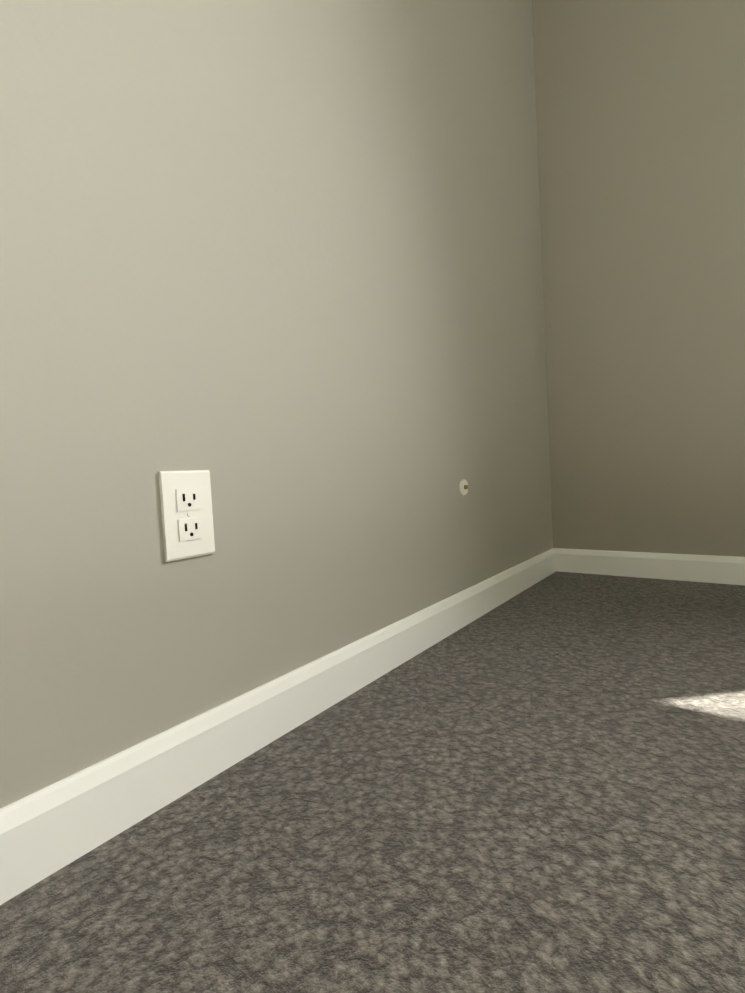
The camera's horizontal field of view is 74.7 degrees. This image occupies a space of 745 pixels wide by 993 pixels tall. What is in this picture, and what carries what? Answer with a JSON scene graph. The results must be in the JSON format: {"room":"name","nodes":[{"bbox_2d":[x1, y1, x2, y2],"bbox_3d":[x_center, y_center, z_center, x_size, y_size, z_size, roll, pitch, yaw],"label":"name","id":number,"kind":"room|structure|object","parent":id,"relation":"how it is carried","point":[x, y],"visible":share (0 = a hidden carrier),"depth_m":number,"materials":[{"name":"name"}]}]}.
{"room":"empty carpeted room","nodes":[
{"label":"empty carpeted room","id":0,"kind":"room"},
{"bbox_2d":[0,0,552,808],"bbox_3d":[-0.633,-0.809,0.324,0.190,2.440,4.230,-1,3,38],"label":"wall","id":1,"kind":"structure","parent":0,"point":[274,266],"depth_m":0.73,"materials":[{"name":"paint"}]},
{"bbox_2d":[158,470,214,561],"bbox_3d":[-0.242,0.023,0.643,0.009,0.115,0.070,-1,3,38],"label":"electrical outlet","id":2,"kind":"object","parent":1,"relation":"attached to","point":[187,513],"visible":1,"depth_m":0.64,"materials":[{"name":"white plastic"}]},
{"bbox_2d":[0,548,555,904],"bbox_3d":[-0.510,0.366,0.284,0.013,0.085,3.920,-1,3,38],"label":"baseboard","id":3,"kind":"structure","parent":1,"relation":"attached to","point":[47,831],"depth_m":0.65,"materials":[{"name":"white wood"}]},
{"bbox_2d":[459,479,468,495],"bbox_3d":[0.241,-0.024,1.266,0.012,0.043,0.043,-1,3,38],"label":"outlet","id":4,"kind":"object","parent":1,"relation":"attached to","point":[463,486],"visible":1,"depth_m":1.26,"materials":[{"name":"white plastic"}]},
{"bbox_2d":[0,571,744,992],"bbox_3d":[0.669,0.431,-0.577,3.310,0.100,4.230,-1,3,38],"label":"floor","id":5,"kind":"structure","parent":0,"point":[538,787],"depth_m":0.52,"materials":[{"name":"carpet"}]},
{"bbox_2d":[532,0,744,556],"bbox_3d":[1.907,-0.972,0.905,3.120,2.440,0.190,-1,3,38],"label":"wall","id":6,"kind":"structure","parent":0,"point":[640,114],"depth_m":1.59,"materials":[{"name":"paint"}]},
{"bbox_2d":[554,548,744,584],"bbox_3d":[1.862,0.210,0.912,3.000,0.085,0.013,-1,3,38],"label":"baseboard","id":7,"kind":"structure","parent":6,"relation":"attached to","point":[706,568],"depth_m":1.62,"materials":[{"name":"white wood"}]}
]}

